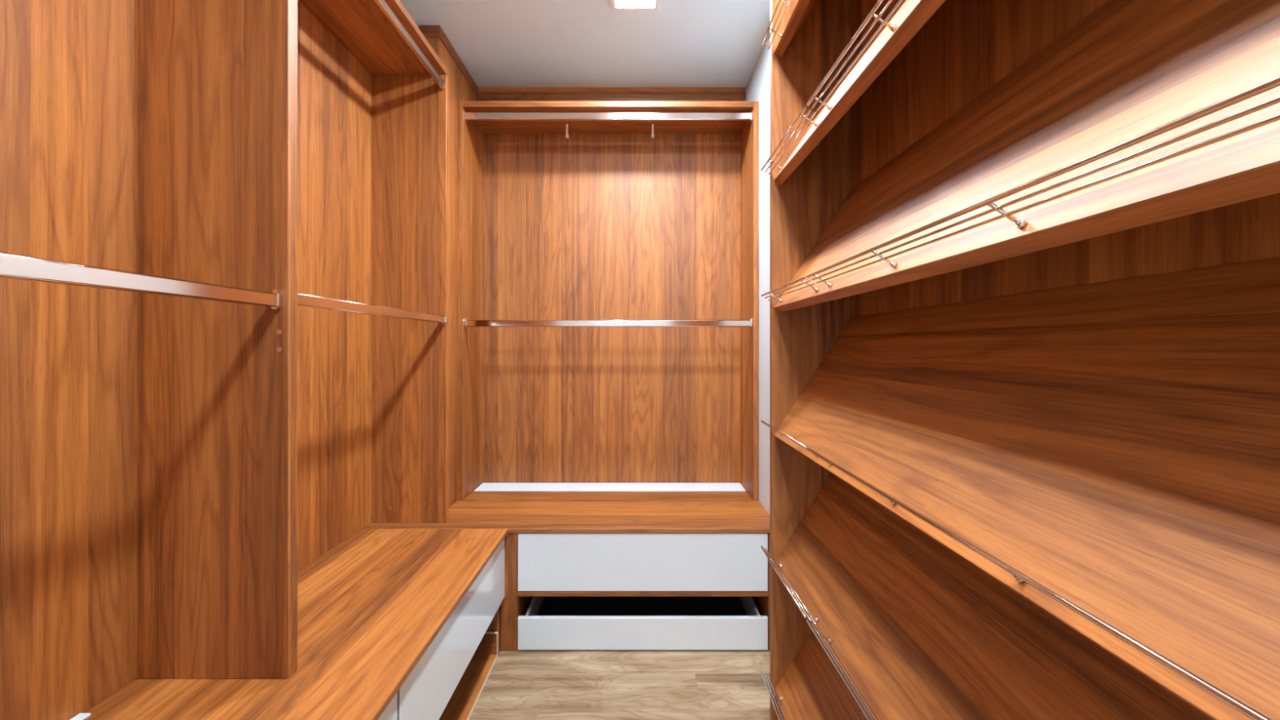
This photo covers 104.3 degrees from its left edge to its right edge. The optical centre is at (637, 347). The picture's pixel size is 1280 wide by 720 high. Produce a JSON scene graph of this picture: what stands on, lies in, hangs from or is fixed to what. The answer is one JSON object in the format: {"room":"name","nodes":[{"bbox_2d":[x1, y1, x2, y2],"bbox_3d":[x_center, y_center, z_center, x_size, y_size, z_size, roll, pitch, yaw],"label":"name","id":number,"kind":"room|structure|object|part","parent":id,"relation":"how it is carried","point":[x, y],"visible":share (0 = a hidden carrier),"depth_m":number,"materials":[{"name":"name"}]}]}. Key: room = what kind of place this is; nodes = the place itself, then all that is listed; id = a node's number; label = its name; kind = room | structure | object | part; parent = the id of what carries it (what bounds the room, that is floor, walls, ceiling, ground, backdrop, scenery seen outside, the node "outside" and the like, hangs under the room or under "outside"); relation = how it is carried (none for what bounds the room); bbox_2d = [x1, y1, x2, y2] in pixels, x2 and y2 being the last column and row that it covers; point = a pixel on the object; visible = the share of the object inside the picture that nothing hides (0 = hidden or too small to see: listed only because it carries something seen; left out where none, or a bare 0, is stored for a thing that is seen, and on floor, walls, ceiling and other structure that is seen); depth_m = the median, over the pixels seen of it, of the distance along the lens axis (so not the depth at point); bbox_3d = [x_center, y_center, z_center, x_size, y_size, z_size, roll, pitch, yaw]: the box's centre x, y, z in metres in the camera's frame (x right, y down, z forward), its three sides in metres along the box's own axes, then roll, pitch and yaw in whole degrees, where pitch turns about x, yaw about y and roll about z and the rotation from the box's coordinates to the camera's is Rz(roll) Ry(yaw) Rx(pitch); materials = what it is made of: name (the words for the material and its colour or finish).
{"room":"walk-in closet","nodes":[
{"label":"walk-in closet","id":0,"kind":"room"},
{"bbox_2d":[400,0,769,90],"bbox_3d":[-0.320,-1.460,0.918,2.015,0.100,3.836,0,0,0],"label":"ceiling","id":1,"kind":"structure","parent":0,"point":[500,43],"depth_m":2.28,"materials":[{"name":"paint"}]},
{"bbox_2d":[610,0,659,10],"bbox_3d":[-0.010,-1.403,1.965,0.196,0.014,0.196,0,0,0],"label":"recessed light","id":2,"kind":"object","parent":1,"relation":"in","point":[616,5],"visible":1,"depth_m":2.04,"materials":[{"name":"white"}]},
{"bbox_3d":[-0.099,-1.403,1.965,0.018,0.014,0.160,0,0,0],"label":"frame","id":3,"kind":"part","parent":2,"relation":"part of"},
{"bbox_3d":[-0.010,-1.403,2.054,0.196,0.014,0.018,0,0,0],"label":"frame","id":4,"kind":"part","parent":2,"relation":"part of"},
{"bbox_2d":[615,0,654,6],"bbox_3d":[-0.010,-1.403,1.965,0.159,0.008,0.159,0,0,0],"label":"diffuser","id":5,"kind":"object","parent":2,"relation":"attached to","point":[618,2],"depth_m":2.02,"materials":[{"name":"white plastic"}]},
{"bbox_3d":[0.079,-1.403,1.965,0.018,0.014,0.160,0,0,0],"label":"frame","id":6,"kind":"part","parent":2,"relation":"part of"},
{"bbox_2d":[469,604,769,719],"bbox_3d":[-0.320,1.300,0.918,2.015,0.100,3.836,0,0,0],"label":"floor","id":7,"kind":"structure","parent":0,"point":[521,684],"depth_m":1.83,"materials":[{"name":"brown wood"}]},
{"bbox_2d":[377,538,504,719],"bbox_3d":[-0.844,1.006,1.076,0.597,0.487,1.932,0,0,0],"label":"base cabinet","id":8,"kind":"object","parent":7,"relation":"on","point":[447,682],"visible":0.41,"depth_m":1.59,"materials":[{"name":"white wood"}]},
{"bbox_2d":[70,528,508,719],"bbox_3d":[-0.837,0.750,1.072,0.614,0.024,1.934,0,0,0],"label":"bench","id":9,"kind":"object","parent":8,"relation":"on","point":[371,606],"depth_m":1.28,"materials":[{"name":"brown wood"}]},
{"bbox_3d":[-1.115,0.741,0.583,0.023,0.006,0.845,0,0,0],"label":"white strip","id":10,"kind":"part","parent":9,"relation":"part of","materials":[{"name":"white plastic"}]},
{"bbox_2d":[0,0,448,719],"bbox_3d":[-0.964,-0.220,1.119,0.361,1.926,2.028,0,0,0],"label":"wardrobe","id":11,"kind":"object","parent":9,"relation":"on","point":[224,224],"visible":1,"depth_m":1.11,"materials":[{"name":"brown wood"}]},
{"bbox_3d":[-1.135,-0.207,0.623,0.017,1.901,0.984,0,0,0],"label":"panel","id":12,"kind":"part","parent":11,"relation":"part of","materials":[{"name":"brown wood"}]},
{"bbox_3d":[-0.806,-0.104,0.623,0.015,0.031,0.982,0,0,0],"label":"hanging rail","id":13,"kind":"part","parent":11,"relation":"part of","materials":[{"name":"metal"}]},
{"bbox_2d":[271,288,282,309],"bbox_3d":[-0.806,-0.107,1.109,0.021,0.044,0.010,0,0,0],"label":"socket","id":14,"kind":"object","parent":11,"relation":"attached to","point":[277,293],"depth_m":1.11,"materials":[{"name":"metal"}]},
{"bbox_3d":[-1.135,-0.207,1.627,0.017,1.901,0.960,0,0,0],"label":"panel","id":15,"kind":"part","parent":11,"relation":"part of","materials":[{"name":"brown wood"}]},
{"bbox_3d":[-0.818,-0.115,1.627,0.015,0.033,0.959,0,0,0],"label":"hanging rail","id":16,"kind":"part","parent":11,"relation":"part of","materials":[{"name":"metal"}]},
{"bbox_3d":[-0.978,-1.171,1.119,0.333,0.025,2.028,0,0,0],"label":"panel","id":17,"kind":"part","parent":11,"relation":"part of","materials":[{"name":"brown wood"}]},
{"bbox_3d":[-0.824,-1.106,1.627,0.015,0.031,0.959,0,0,0],"label":"hanging rail","id":18,"kind":"part","parent":11,"relation":"part of","materials":[{"name":"metal"}]},
{"bbox_3d":[-0.978,-0.207,2.120,0.333,1.901,0.025,0,0,0],"label":"panel","id":19,"kind":"part","parent":11,"relation":"part of","materials":[{"name":"brown wood"}]},
{"bbox_2d":[440,79,445,90],"bbox_3d":[-0.824,-1.109,2.102,0.021,0.044,0.010,0,0,0],"label":"socket","id":20,"kind":"object","parent":11,"relation":"attached to","point":[443,87],"depth_m":2.10,"materials":[{"name":"metal"}]},
{"bbox_3d":[-0.554,0.896,0.621,0.018,0.254,1.018,0,0,0],"label":"drawer","id":21,"kind":"part","parent":8,"relation":"part of","materials":[{"name":"white paint"}]},
{"bbox_2d":[439,654,496,719],"bbox_3d":[-0.822,1.243,1.582,0.510,0.012,0.864,0,0,0],"label":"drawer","id":22,"kind":"object","parent":8,"relation":"on","point":[463,701],"depth_m":1.80,"materials":[{"name":"brown wood"}]},
{"bbox_3d":[-0.853,1.006,2.027,0.578,0.487,0.018,0,0,0],"label":"panel","id":23,"kind":"part","parent":8,"relation":"part of","materials":[{"name":"brown wood"}]},
{"bbox_2d":[500,533,769,650],"bbox_3d":[0.011,1.006,2.380,1.150,0.487,0.672,0,0,0],"label":"base cabinet","id":24,"kind":"object","parent":7,"relation":"on","point":[563,591],"visible":0.8,"depth_m":2.05,"materials":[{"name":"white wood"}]},
{"bbox_3d":[-0.506,1.006,2.396,0.018,0.487,0.640,0,0,0],"label":"panel","id":25,"kind":"part","parent":24,"relation":"part of","materials":[{"name":"brown wood"}]},
{"bbox_3d":[-0.462,1.173,2.304,0.013,0.114,0.484,0,0,0],"label":"drawer","id":26,"kind":"part","parent":24,"relation":"part of","materials":[{"name":"grey metal"}]},
{"bbox_2d":[362,482,769,533],"bbox_3d":[-0.279,0.750,2.387,1.731,0.023,0.694,0,0,0],"label":"bench","id":27,"kind":"object","parent":24,"relation":"on","point":[517,512],"depth_m":2.28,"materials":[{"name":"brown wood"}]},
{"bbox_2d":[417,26,477,507],"bbox_3d":[-0.999,-0.332,2.450,0.253,2.150,0.530,0,0,0],"label":"panel","id":28,"kind":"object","parent":27,"relation":"on","point":[459,89],"depth_m":2.35,"materials":[{"name":"brown wood"}]},
{"bbox_2d":[418,25,477,96],"bbox_3d":[-0.911,-1.385,2.437,0.091,0.050,0.518,0,0,0],"label":"trim","id":29,"kind":"structure","parent":28,"relation":"attached to","point":[428,31],"depth_m":2.28,"materials":[{"name":"brown wood"}]},
{"bbox_2d":[457,101,758,500],"bbox_3d":[-0.143,-0.225,2.571,1.456,1.936,0.321,0,0,0],"label":"wardrobe","id":30,"kind":"object","parent":27,"relation":"on","point":[608,251],"visible":1,"depth_m":2.72,"materials":[{"name":"brown wood"}]},
{"bbox_2d":[463,317,466,327],"bbox_3d":[-0.842,-0.120,2.439,0.010,0.048,0.021,0,0,0],"label":"socket","id":31,"kind":"object","parent":30,"relation":"attached to","point":[464,318],"depth_m":2.43,"materials":[{"name":"metal"}]},
{"bbox_2d":[463,110,466,120],"bbox_3d":[-0.842,-1.135,2.439,0.010,0.052,0.021,0,0,0],"label":"socket","id":32,"kind":"object","parent":30,"relation":"attached to","point":[464,111],"depth_m":2.43,"materials":[{"name":"metal"}]},
{"bbox_3d":[-0.860,-0.225,2.563,0.024,1.936,0.304,0,0,0],"label":"panel","id":33,"kind":"part","parent":30,"relation":"part of","materials":[{"name":"brown wood"}]},
{"bbox_3d":[-0.143,-1.179,2.563,1.409,0.028,0.304,0,0,0],"label":"panel","id":34,"kind":"part","parent":30,"relation":"part of","materials":[{"name":"brown wood"}]},
{"bbox_3d":[-0.143,-0.117,2.439,1.408,0.034,0.015,0,0,0],"label":"hanging rail","id":35,"kind":"part","parent":30,"relation":"part of","materials":[{"name":"metal"}]},
{"bbox_3d":[-0.143,-1.131,2.439,1.409,0.040,0.015,0,0,0],"label":"hanging rail","id":36,"kind":"part","parent":30,"relation":"part of","materials":[{"name":"metal"}]},
{"bbox_3d":[0.574,-0.225,2.563,0.023,1.936,0.304,0,0,0],"label":"panel","id":37,"kind":"part","parent":30,"relation":"part of","materials":[{"name":"brown wood"}]},
{"bbox_2d":[750,317,752,327],"bbox_3d":[0.557,-0.120,2.439,0.010,0.048,0.021,0,0,0],"label":"socket","id":38,"kind":"object","parent":30,"relation":"attached to","point":[751,318],"depth_m":2.43,"materials":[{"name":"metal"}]},
{"bbox_2d":[750,111,752,121],"bbox_3d":[0.557,-1.133,2.439,0.010,0.052,0.021,0,0,0],"label":"socket","id":39,"kind":"object","parent":30,"relation":"attached to","point":[751,112],"depth_m":2.43,"materials":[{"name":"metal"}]},
{"bbox_3d":[-0.143,0.741,2.639,1.402,0.005,0.148,0,0,0],"label":"white strip","id":40,"kind":"part","parent":27,"relation":"part of","materials":[{"name":"white plastic"}]},
{"bbox_3d":[0.021,1.016,2.071,1.035,0.019,0.049,0,0,0],"label":"rail","id":41,"kind":"part","parent":24,"relation":"part of","materials":[{"name":"brown wood"}]},
{"bbox_3d":[0.022,1.224,2.298,0.952,0.012,0.471,0,0,0],"label":"drawer","id":42,"kind":"part","parent":24,"relation":"part of","materials":[{"name":"black"}]},
{"bbox_3d":[0.021,1.178,2.053,1.028,0.132,0.018,0,0,0],"label":"drawer","id":43,"kind":"part","parent":24,"relation":"part of","materials":[{"name":"white paint"}]},
{"bbox_3d":[0.021,0.884,2.055,1.028,0.238,0.018,0,0,0],"label":"drawer","id":44,"kind":"part","parent":24,"relation":"part of","materials":[{"name":"white paint"}]},
{"bbox_3d":[0.505,1.173,2.304,0.013,0.114,0.484,0,0,0],"label":"drawer","id":45,"kind":"part","parent":24,"relation":"part of","materials":[{"name":"grey metal"}]},
{"bbox_3d":[0.563,1.006,2.381,0.046,0.487,0.670,0,0,0],"label":"panel","id":46,"kind":"part","parent":24,"relation":"part of","materials":[{"name":"brown wood"}]},
{"bbox_2d":[760,0,1279,719],"bbox_3d":[0.452,0.033,0.444,0.250,2.432,1.771,0,0,0],"label":"shoe rack","id":47,"kind":"object","parent":7,"relation":"on","point":[1024,255],"visible":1,"depth_m":0.60,"materials":[{"name":"brown wood"}]},
{"bbox_3d":[0.347,-0.794,1.254,0.039,0.028,0.008,0,0,0],"label":"guard post","id":48,"kind":"part","parent":47,"relation":"part of","materials":[{"name":"silver metal"}]},
{"bbox_3d":[0.347,-0.460,1.254,0.039,0.028,0.008,0,0,0],"label":"guard post","id":49,"kind":"part","parent":47,"relation":"part of","materials":[{"name":"silver metal"}]},
{"bbox_3d":[0.347,0.876,1.254,0.039,0.028,0.008,0,0,0],"label":"guard post","id":50,"kind":"part","parent":47,"relation":"part of","materials":[{"name":"silver metal"}]},
{"bbox_3d":[0.347,-0.126,1.254,0.039,0.028,0.008,0,0,0],"label":"guard post","id":51,"kind":"part","parent":47,"relation":"part of","materials":[{"name":"silver metal"}]},
{"bbox_3d":[0.347,0.542,1.254,0.039,0.028,0.008,0,0,0],"label":"guard post","id":52,"kind":"part","parent":47,"relation":"part of","materials":[{"name":"silver metal"}]},
{"bbox_2d":[773,0,818,57],"bbox_3d":[0.458,-0.919,0.444,0.202,0.322,1.725,0,0,0],"label":"shelf","id":53,"kind":"object","parent":47,"relation":"attached to","point":[796,28],"depth_m":1.31,"materials":[{"name":"brown wood"}]},
{"bbox_3d":[0.347,-0.126,1.007,0.039,0.028,0.008,0,0,0],"label":"guard post","id":54,"kind":"part","parent":47,"relation":"part of","materials":[{"name":"silver metal"}]},
{"bbox_3d":[0.347,-0.460,1.007,0.039,0.028,0.008,0,0,0],"label":"guard post","id":55,"kind":"part","parent":47,"relation":"part of","materials":[{"name":"silver metal"}]},
{"bbox_3d":[0.465,0.046,1.318,0.224,2.408,0.022,0,0,0],"label":"panel","id":56,"kind":"part","parent":47,"relation":"part of","materials":[{"name":"brown wood"}]},
{"bbox_3d":[0.347,0.542,1.007,0.039,0.028,0.008,0,0,0],"label":"guard post","id":57,"kind":"part","parent":47,"relation":"part of","materials":[{"name":"silver metal"}]},
{"bbox_3d":[0.347,0.542,0.936,0.039,0.028,0.008,0,0,0],"label":"guard post","id":58,"kind":"part","parent":47,"relation":"part of","materials":[{"name":"silver metal"}]},
{"bbox_3d":[0.347,-0.126,0.936,0.039,0.028,0.008,0,0,0],"label":"guard post","id":59,"kind":"part","parent":47,"relation":"part of","materials":[{"name":"silver metal"}]},
{"bbox_2d":[774,631,871,719],"bbox_3d":[0.458,0.751,0.444,0.202,0.322,1.725,0,0,0],"label":"shelf","id":60,"kind":"object","parent":47,"relation":"attached to","point":[808,686],"depth_m":1.21,"materials":[{"name":"brown wood"}]},
{"bbox_3d":[0.347,-0.460,0.936,0.039,0.028,0.008,0,0,0],"label":"guard post","id":61,"kind":"part","parent":47,"relation":"part of","materials":[{"name":"silver metal"}]},
{"bbox_2d":[773,0,946,185],"bbox_3d":[0.458,-0.585,0.444,0.202,0.322,1.725,0,0,0],"label":"shelf","id":62,"kind":"object","parent":47,"relation":"attached to","point":[891,93],"depth_m":1.11,"materials":[{"name":"brown wood"}]},
{"bbox_3d":[0.347,-0.460,0.703,0.039,0.028,0.008,0,0,0],"label":"guard post","id":63,"kind":"part","parent":47,"relation":"part of","materials":[{"name":"silver metal"}]},
{"bbox_3d":[0.347,-0.126,0.703,0.039,0.028,0.008,0,0,0],"label":"guard post","id":64,"kind":"part","parent":47,"relation":"part of","materials":[{"name":"silver metal"}]},
{"bbox_2d":[775,473,1213,719],"bbox_3d":[0.458,0.417,0.444,0.202,0.322,1.725,0,0,0],"label":"shelf","id":65,"kind":"object","parent":47,"relation":"attached to","point":[919,631],"depth_m":0.76,"materials":[{"name":"brown wood"}]},
{"bbox_3d":[0.347,0.208,0.470,0.039,0.028,0.008,0,0,0],"label":"guard post","id":66,"kind":"part","parent":47,"relation":"part of","materials":[{"name":"silver metal"}]},
{"bbox_3d":[0.347,-0.126,0.470,0.039,0.028,0.008,0,0,0],"label":"guard post","id":67,"kind":"part","parent":47,"relation":"part of","materials":[{"name":"silver metal"}]},
{"bbox_2d":[773,257,1279,719],"bbox_3d":[0.458,0.083,0.444,0.202,0.322,1.725,0,0,0],"label":"shelf","id":68,"kind":"object","parent":47,"relation":"attached to","point":[1111,439],"depth_m":0.49,"materials":[{"name":"brown wood"}]},
{"bbox_2d":[773,0,1279,312],"bbox_3d":[0.458,-0.251,0.444,0.202,0.322,1.725,0,0,0],"label":"shelf","id":69,"kind":"object","parent":47,"relation":"attached to","point":[1116,72],"depth_m":0.53,"materials":[{"name":"brown wood"}]},
{"bbox_3d":[0.569,0.046,0.444,0.017,2.408,1.726,0,0,0],"label":"panel","id":70,"kind":"part","parent":47,"relation":"part of","materials":[{"name":"brown wood"}]},
{"bbox_2d":[745,31,769,514],"bbox_3d":[0.638,-0.074,0.918,0.100,2.672,3.836,0,0,0],"label":"wall","id":71,"kind":"structure","parent":0,"point":[757,87],"depth_m":2.32,"materials":[{"name":"white paint"}]},
{"bbox_3d":[-0.279,-0.074,2.786,1.734,2.672,0.100,0,0,0],"label":"wall","id":72,"kind":"structure","parent":0,"visible":0},
{"bbox_2d":[478,87,745,101],"bbox_3d":[-0.140,-1.357,2.716,1.451,0.104,0.037,0,0,0],"label":"trim","id":73,"kind":"structure","parent":72,"relation":"attached to","point":[485,94],"depth_m":2.70,"materials":[{"name":"brown wood"}]}
]}

